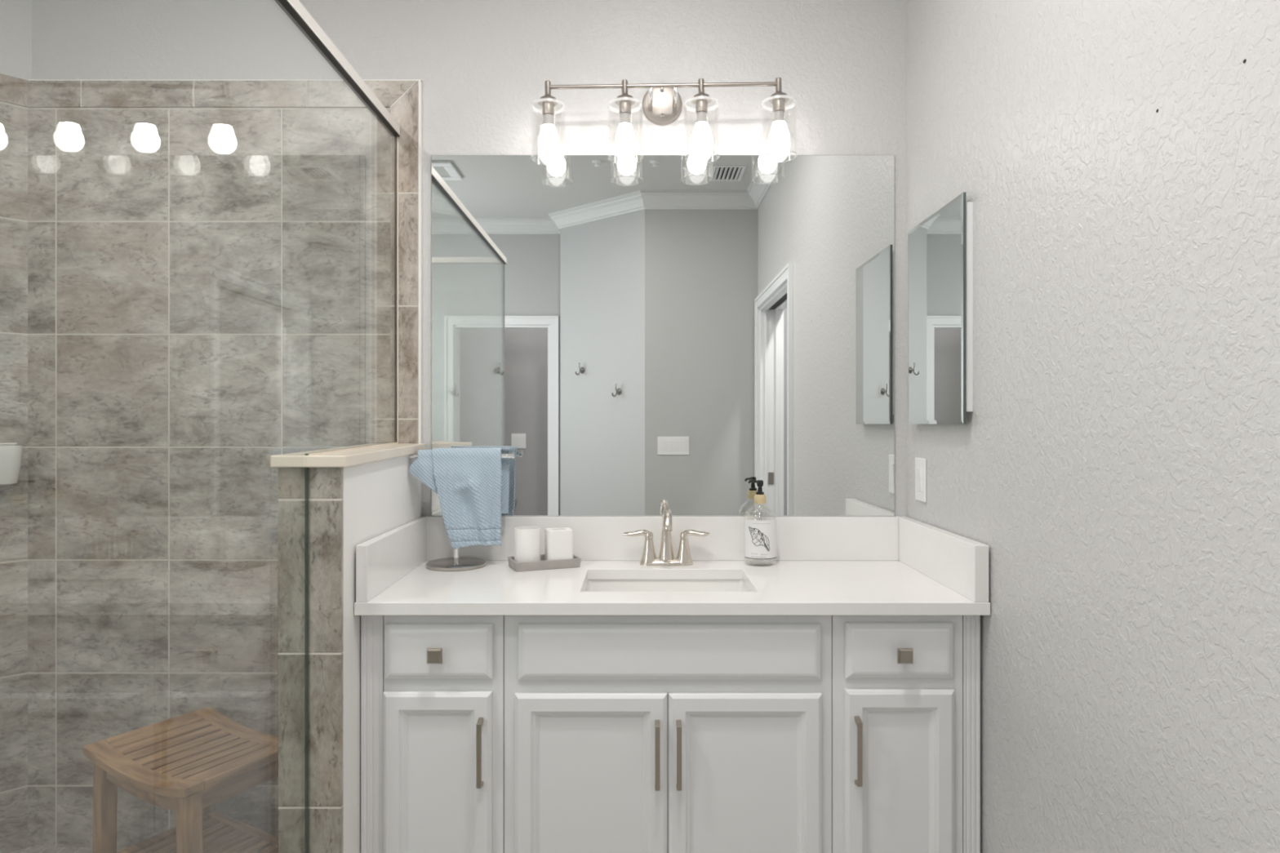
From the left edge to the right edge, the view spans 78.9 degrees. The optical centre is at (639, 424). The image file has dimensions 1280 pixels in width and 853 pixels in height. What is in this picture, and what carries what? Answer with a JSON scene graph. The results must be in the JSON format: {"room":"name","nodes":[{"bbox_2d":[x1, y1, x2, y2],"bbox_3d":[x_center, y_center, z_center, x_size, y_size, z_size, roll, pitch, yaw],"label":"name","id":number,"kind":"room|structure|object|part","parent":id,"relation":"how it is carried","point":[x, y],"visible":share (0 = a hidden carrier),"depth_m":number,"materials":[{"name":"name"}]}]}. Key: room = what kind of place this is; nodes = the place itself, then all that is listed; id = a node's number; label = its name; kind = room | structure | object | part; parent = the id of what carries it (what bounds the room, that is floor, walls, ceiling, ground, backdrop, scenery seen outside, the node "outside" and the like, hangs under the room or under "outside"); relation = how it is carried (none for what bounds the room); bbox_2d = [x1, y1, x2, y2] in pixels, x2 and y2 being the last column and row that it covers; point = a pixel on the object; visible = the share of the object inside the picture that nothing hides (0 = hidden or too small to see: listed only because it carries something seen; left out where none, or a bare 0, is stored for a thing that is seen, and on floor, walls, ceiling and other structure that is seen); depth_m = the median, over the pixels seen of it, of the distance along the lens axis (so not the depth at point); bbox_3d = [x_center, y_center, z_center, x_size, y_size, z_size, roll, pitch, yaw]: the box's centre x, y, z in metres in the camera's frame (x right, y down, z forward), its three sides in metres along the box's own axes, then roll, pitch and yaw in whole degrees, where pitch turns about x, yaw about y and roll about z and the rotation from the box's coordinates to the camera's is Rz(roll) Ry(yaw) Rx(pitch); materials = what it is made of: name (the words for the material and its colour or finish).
{"room":"bathroom","nodes":[
{"label":"bathroom","id":0,"kind":"room"},
{"bbox_2d":[0,0,31,852],"bbox_3d":[-2.130,-0.148,2.208,0.752,2.820,0.272,0,0,-45],"label":"wall","id":1,"kind":"structure","parent":0,"point":[13,118],"depth_m":2.30,"materials":[{"name":"tile"}]},
{"bbox_2d":[0,442,22,485],"bbox_3d":[-1.867,0.116,2.212,0.095,0.122,0.170,0,0,45],"label":"soap dish","id":2,"kind":"object","parent":1,"relation":"attached to","point":[11,453],"visible":1,"depth_m":2.22,"materials":[{"name":"white ceramic"}]},
{"bbox_2d":[0,73,27,107],"bbox_3d":[-2.013,-0.985,2.142,0.016,0.079,0.544,0,0,45],"label":"trim","id":3,"kind":"structure","parent":1,"relation":"attached to","point":[14,91],"depth_m":2.29,"materials":[{"name":"tile"}]},
{"bbox_2d":[9,847,127,852],"bbox_3d":[-1.464,1.292,1.380,1.473,0.060,1.900,0,0,0],"label":"floor","id":4,"kind":"structure","parent":0,"point":[28,850],"depth_m":2.30,"materials":[{"name":"tile"}]},
{"bbox_2d":[83,706,278,852],"bbox_3d":[-1.129,1.037,1.988,0.455,0.449,0.325,0,0,31],"label":"stool","id":5,"kind":"object","parent":4,"relation":"on","point":[186,764],"visible":0.88,"depth_m":1.96,"materials":[{"name":"brown wood"}]},
{"bbox_3d":[-1.360,1.052,1.976,0.050,0.419,0.040,0,0,31],"label":"leg","id":6,"kind":"part","parent":5,"relation":"part of","materials":[{"name":"brown wood"}]},
{"bbox_3d":[-1.200,0.836,1.869,0.455,0.047,0.048,0,0,31],"label":"seat rail","id":7,"kind":"part","parent":5,"relation":"part of","materials":[{"name":"brown wood"}]},
{"bbox_3d":[-1.302,0.828,2.091,0.052,0.031,0.228,0,0,31],"label":"seat rail","id":8,"kind":"part","parent":5,"relation":"part of","materials":[{"name":"brown wood"}]},
{"bbox_3d":[-1.029,1.052,1.779,0.050,0.419,0.040,0,0,31],"label":"leg","id":9,"kind":"part","parent":5,"relation":"part of","materials":[{"name":"brown wood"}]},
{"bbox_2d":[115,809,278,852],"bbox_3d":[-1.129,1.102,1.988,0.333,0.030,0.281,0,0,31],"label":"shelf","id":10,"kind":"object","parent":5,"relation":"attached to","point":[222,833],"depth_m":2.04,"materials":[{"name":"brown wood"}]},
{"bbox_3d":[-1.229,1.052,2.197,0.050,0.419,0.040,0,0,31],"label":"leg","id":11,"kind":"part","parent":5,"relation":"part of","materials":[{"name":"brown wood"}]},
{"bbox_3d":[-0.956,0.828,1.885,0.052,0.031,0.228,0,0,31],"label":"seat rail","id":12,"kind":"part","parent":5,"relation":"part of","materials":[{"name":"brown wood"}]},
{"bbox_3d":[-1.058,0.836,2.107,0.455,0.047,0.048,0,0,31],"label":"seat rail","id":13,"kind":"part","parent":5,"relation":"part of","materials":[{"name":"brown wood"}]},
{"bbox_3d":[-1.428,1.212,1.058,1.523,0.100,1.255,0,0,0],"label":"trim","id":14,"kind":"structure","parent":4,"relation":"on","visible":0},
{"bbox_2d":[274,0,399,852],"bbox_3d":[-1.450,0.134,1.399,1.471,2.047,1.842,0,0,0],"label":"shower door frame","id":15,"kind":"structure","parent":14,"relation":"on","point":[295,10],"depth_m":1.82,"materials":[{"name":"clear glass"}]},
{"bbox_3d":[-0.727,-0.874,1.397,0.024,0.030,1.839,0,0,0],"label":"header rail","id":16,"kind":"part","parent":15,"relation":"part of","materials":[{"name":"metal"}]},
{"bbox_3d":[-0.727,0.149,1.403,0.008,2.017,1.826,0,0,0],"label":"panel","id":17,"kind":"part","parent":15,"relation":"part of","materials":[{"name":"clear glass"}]},
{"bbox_2d":[342,455,421,852],"bbox_3d":[-0.717,0.673,2.014,0.129,1.178,0.608,0,0,0],"label":"wall","id":18,"kind":"structure","parent":0,"point":[380,497],"depth_m":1.78,"materials":[{"name":"paint"}]},
{"bbox_2d":[278,467,342,852],"bbox_3d":[-0.722,0.678,1.705,0.138,1.168,0.010,0,0,0],"label":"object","id":19,"kind":"structure","parent":18,"relation":"attached to","point":[325,484],"depth_m":1.70,"materials":[{"name":"tile"}]},
{"bbox_2d":[271,443,425,467],"bbox_3d":[-0.721,0.076,2.003,0.164,0.037,0.630,0,0,0],"label":"trim","id":20,"kind":"structure","parent":18,"relation":"attached to","point":[344,459],"depth_m":1.75,"materials":[{"name":"beige stone"}]},
{"bbox_2d":[27,0,906,847],"bbox_3d":[-0.475,-0.123,2.385,2.950,2.870,0.130,0,0,0],"label":"wall","id":21,"kind":"structure","parent":0,"point":[209,288],"depth_m":2.32,"materials":[{"name":"tile"}]},
{"bbox_2d":[27,80,417,107],"bbox_3d":[-1.245,-0.985,2.324,1.162,0.078,0.012,0,0,0],"label":"trim","id":22,"kind":"structure","parent":21,"relation":"attached to","point":[41,94],"depth_m":2.32,"materials":[{"name":"tile"}]},
{"bbox_2d":[28,80,422,443],"bbox_3d":[-1.240,-0.483,2.324,1.172,1.091,0.012,0,0,0],"label":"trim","id":23,"kind":"structure","parent":21,"relation":"attached to","point":[420,82],"depth_m":2.32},
{"bbox_2d":[390,82,417,443],"bbox_3d":[-0.703,0.121,2.324,0.082,2.283,0.012,0,0,0],"label":"trim","id":24,"kind":"structure","parent":21,"relation":"attached to","point":[404,111],"depth_m":2.32,"materials":[{"name":"tile"}]},
{"bbox_2d":[431,155,894,515],"bbox_3d":[0.068,-0.265,2.326,1.385,1.079,0.006,0,0,0],"label":"wall mirror","id":25,"kind":"object","parent":21,"relation":"attached to","point":[654,334],"visible":0.96,"depth_m":2.32,"materials":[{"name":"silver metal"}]},
{"bbox_2d":[426,515,898,560],"bbox_3d":[0.067,0.341,2.319,1.402,0.130,0.020,0,0,0],"label":"backsplash","id":26,"kind":"structure","parent":21,"relation":"attached to","point":[595,538],"depth_m":2.31,"materials":[{"name":"white stone"}]},
{"bbox_2d":[530,77,797,165],"bbox_3d":[0.068,-0.884,2.251,0.765,0.272,0.158,-1,0,0],"label":"vanity light","id":27,"kind":"object","parent":21,"relation":"attached to","point":[662,104],"visible":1,"depth_m":2.21,"materials":[{"name":"silver metal"}]},
{"bbox_3d":[-0.261,-0.828,2.222,0.060,0.108,0.060,-1,0,0],"label":"light bulb","id":28,"kind":"part","parent":27,"relation":"part of","materials":[{"name":"white glass"}]},
{"bbox_3d":[-0.261,-0.834,2.222,0.100,0.159,0.100,-1,0,0],"label":"lamp shade","id":29,"kind":"part","parent":27,"relation":"part of","materials":[{"name":"clear glass"}]},
{"bbox_3d":[-0.042,-0.831,2.222,0.060,0.108,0.060,-1,0,0],"label":"light bulb","id":30,"kind":"part","parent":27,"relation":"part of","materials":[{"name":"white glass"}]},
{"bbox_3d":[-0.042,-0.837,2.222,0.100,0.159,0.100,-1,0,0],"label":"lamp shade","id":31,"kind":"part","parent":27,"relation":"part of","materials":[{"name":"clear glass"}]},
{"bbox_3d":[0.030,-0.954,2.267,0.013,0.028,0.098,-1,0,0],"label":"arm","id":32,"kind":"part","parent":27,"relation":"part of","materials":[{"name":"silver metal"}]},
{"bbox_3d":[0.102,-0.955,2.267,0.013,0.028,0.098,-1,0,0],"label":"arm","id":33,"kind":"part","parent":27,"relation":"part of","materials":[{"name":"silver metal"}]},
{"bbox_3d":[0.177,-0.834,2.222,0.060,0.108,0.060,-1,0,0],"label":"light bulb","id":34,"kind":"part","parent":27,"relation":"part of","materials":[{"name":"white glass"}]},
{"bbox_3d":[0.177,-0.840,2.222,0.100,0.159,0.100,-1,0,0],"label":"lamp shade","id":35,"kind":"part","parent":27,"relation":"part of","materials":[{"name":"clear glass"}]},
{"bbox_3d":[0.398,-0.843,2.222,0.100,0.159,0.100,-1,0,0],"label":"lamp shade","id":36,"kind":"part","parent":27,"relation":"part of","materials":[{"name":"clear glass"}]},
{"bbox_3d":[0.398,-0.837,2.222,0.060,0.108,0.060,-1,0,0],"label":"light bulb","id":37,"kind":"part","parent":27,"relation":"part of","materials":[{"name":"white glass"}]},
{"bbox_2d":[906,0,1279,852],"bbox_3d":[0.869,-0.148,0.855,0.140,2.820,2.950,0,0,0],"label":"wall","id":38,"kind":"structure","parent":0,"point":[1115,460],"depth_m":1.31,"materials":[{"name":"paint"}]},
{"bbox_2d":[915,457,926,502],"bbox_3d":[0.794,0.157,2.205,0.010,0.122,0.076,0,0,0],"label":"switch plate","id":39,"kind":"object","parent":38,"relation":"attached to","point":[920,463],"visible":1,"depth_m":2.19,"materials":[{"name":"plastic"}]},
{"bbox_2d":[907,192,973,424],"bbox_3d":[0.786,-0.277,2.053,0.026,0.554,0.385,0,0,0],"label":"medicine cabinet","id":40,"kind":"object","parent":38,"relation":"attached to","point":[940,247],"visible":1,"depth_m":1.99,"materials":[{"name":"silver mirror"}]},
{"bbox_3d":[-0.850,1.292,0.195,3.700,0.060,4.270,0,0,0],"label":"floor","id":41,"kind":"structure","parent":0,"visible":0},
{"bbox_2d":[360,615,980,852],"bbox_3d":[0.071,0.848,2.045,1.438,0.827,0.566,0,0,0],"label":"vanity cabinet","id":42,"kind":"object","parent":41,"relation":"on","point":[480,734],"visible":0.94,"depth_m":1.80,"materials":[{"name":"white paint"}]},
{"bbox_3d":[-0.467,0.527,1.776,0.034,0.034,0.028,0,0,0],"label":"knob","id":43,"kind":"part","parent":42,"relation":"part of","materials":[{"name":"silver metal"}]},
{"bbox_3d":[-0.468,0.878,1.799,0.251,0.518,0.018,0,0,0],"label":"door","id":44,"kind":"part","parent":42,"relation":"part of","materials":[{"name":"white paint"}]},
{"bbox_3d":[-0.466,0.526,1.799,0.249,0.127,0.018,0,0,0],"label":"drawer","id":45,"kind":"part","parent":42,"relation":"part of","materials":[{"name":"white paint"}]},
{"bbox_3d":[-0.366,0.753,1.776,0.011,0.157,0.028,0,0,0],"label":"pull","id":46,"kind":"part","parent":42,"relation":"part of","materials":[{"name":"silver metal"}]},
{"bbox_3d":[-0.113,0.880,1.799,0.352,0.514,0.018,0,0,0],"label":"door","id":47,"kind":"part","parent":42,"relation":"part of","materials":[{"name":"white paint"}]},
{"bbox_3d":[0.040,0.759,1.776,0.011,0.157,0.028,0,0,0],"label":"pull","id":48,"kind":"part","parent":42,"relation":"part of","materials":[{"name":"silver metal"}]},
{"bbox_3d":[0.068,0.527,1.799,0.701,0.129,0.018,0,0,0],"label":"false drawer","id":49,"kind":"part","parent":42,"relation":"part of","materials":[{"name":"white paint"}]},
{"bbox_2d":[354,515,990,615],"bbox_3d":[0.073,0.355,2.047,1.446,0.159,0.563,0,0,0],"label":"countertop","id":50,"kind":"structure","parent":42,"relation":"on","point":[824,565],"depth_m":2.06,"materials":[{"name":"white stone"}]},
{"bbox_2d":[408,452,514,571],"bbox_3d":[-0.520,0.243,2.226,0.289,0.324,0.168,0,0,-36],"label":"towel stand","id":51,"kind":"object","parent":50,"relation":"on","point":[456,563],"visible":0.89,"depth_m":2.20,"materials":[{"name":"silver metal"}]},
{"bbox_2d":[408,447,509,549],"bbox_3d":[-0.512,0.210,2.215,0.279,0.286,0.077,0,0,-11],"label":"hand towel","id":52,"kind":"object","parent":51,"relation":"hanging from","point":[471,485],"visible":1,"depth_m":2.20,"materials":[{"name":"blue fabric"}]},
{"bbox_2d":[506,554,581,571],"bbox_3d":[-0.273,0.393,2.214,0.188,0.026,0.108,0,0,-22],"label":"tray","id":53,"kind":"object","parent":50,"relation":"on","point":[575,561],"visible":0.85,"depth_m":2.17,"materials":[{"name":"grey stone"}]},
{"bbox_2d":[514,525,541,562],"bbox_3d":[-0.318,0.345,2.195,0.075,0.105,0.075,0,0,0],"label":"tumbler","id":54,"kind":"object","parent":53,"relation":"on","point":[526,539],"visible":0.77,"depth_m":2.16,"materials":[{"name":"white ceramic"}]},
{"bbox_2d":[544,527,573,560],"bbox_3d":[-0.231,0.349,2.218,0.073,0.098,0.068,0,0,-17],"label":"toothbrush holder","id":55,"kind":"object","parent":53,"relation":"on","point":[558,542],"visible":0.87,"depth_m":2.19,"materials":[{"name":"white ceramic"}]},
{"bbox_2d":[623,507,709,565],"bbox_3d":[0.076,0.321,2.204,0.249,0.170,0.144,0,0,0],"label":"faucet","id":56,"kind":"object","parent":50,"relation":"on","point":[666,557],"visible":1,"depth_m":2.23,"materials":[{"name":"silver metal"}]},
{"bbox_3d":[-0.006,0.318,2.245,0.085,0.027,0.023,0,0,-6],"label":"lever","id":57,"kind":"part","parent":56,"relation":"part of","materials":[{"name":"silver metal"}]},
{"bbox_3d":[0.026,0.356,2.248,0.051,0.092,0.051,0,0,0],"label":"handle","id":58,"kind":"part","parent":56,"relation":"part of","materials":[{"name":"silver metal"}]},
{"bbox_3d":[0.076,0.316,2.204,0.047,0.160,0.144,0,0,0],"label":"spout","id":59,"kind":"part","parent":56,"relation":"part of","materials":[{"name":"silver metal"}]},
{"bbox_3d":[0.127,0.356,2.248,0.051,0.092,0.051,0,0,0],"label":"handle","id":60,"kind":"part","parent":56,"relation":"part of","materials":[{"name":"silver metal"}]},
{"bbox_3d":[0.159,0.318,2.245,0.085,0.027,0.023,0,0,6],"label":"lever","id":61,"kind":"part","parent":56,"relation":"part of","materials":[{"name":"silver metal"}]},
{"bbox_2d":[583,579,750,591],"bbox_3d":[0.070,0.509,2.030,0.488,0.148,0.348,0,0,0],"label":"sink","id":62,"kind":"object","parent":50,"relation":"in","point":[592,585],"visible":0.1,"depth_m":2.18,"materials":[{"name":"white ceramic"}]},
{"bbox_2d":[743,480,776,564],"bbox_3d":[0.348,0.284,2.253,0.093,0.244,0.094,0,0,0],"label":"soap bottle","id":63,"kind":"object","parent":50,"relation":"on","point":[760,535],"visible":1,"depth_m":2.21,"materials":[{"name":"clear glass"}]},
{"bbox_2d":[748,526,769,551],"bbox_3d":[0.339,0.327,2.213,0.060,0.068,0.011,0,0,13],"label":"print","id":64,"kind":"object","parent":63,"relation":"on","point":[758,536],"depth_m":2.21},
{"bbox_3d":[0.089,0.759,1.776,0.011,0.157,0.028,0,0,0],"label":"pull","id":65,"kind":"part","parent":42,"relation":"part of","materials":[{"name":"silver metal"}]},
{"bbox_3d":[0.243,0.880,1.799,0.354,0.514,0.018,0,0,0],"label":"door","id":66,"kind":"part","parent":42,"relation":"part of","materials":[{"name":"white paint"}]},
{"bbox_3d":[0.499,0.750,1.776,0.011,0.157,0.028,0,0,0],"label":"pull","id":67,"kind":"part","parent":42,"relation":"part of","materials":[{"name":"silver metal"}]},
{"bbox_3d":[0.600,0.524,1.799,0.249,0.128,0.018,0,0,0],"label":"drawer","id":68,"kind":"part","parent":42,"relation":"part of","materials":[{"name":"white paint"}]},
{"bbox_3d":[0.600,0.875,1.799,0.253,0.523,0.018,0,0,0],"label":"door","id":69,"kind":"part","parent":42,"relation":"part of","materials":[{"name":"white paint"}]},
{"bbox_3d":[0.604,0.527,1.776,0.034,0.034,0.028,0,0,0],"label":"knob","id":70,"kind":"part","parent":42,"relation":"part of","materials":[{"name":"silver metal"}]}
]}

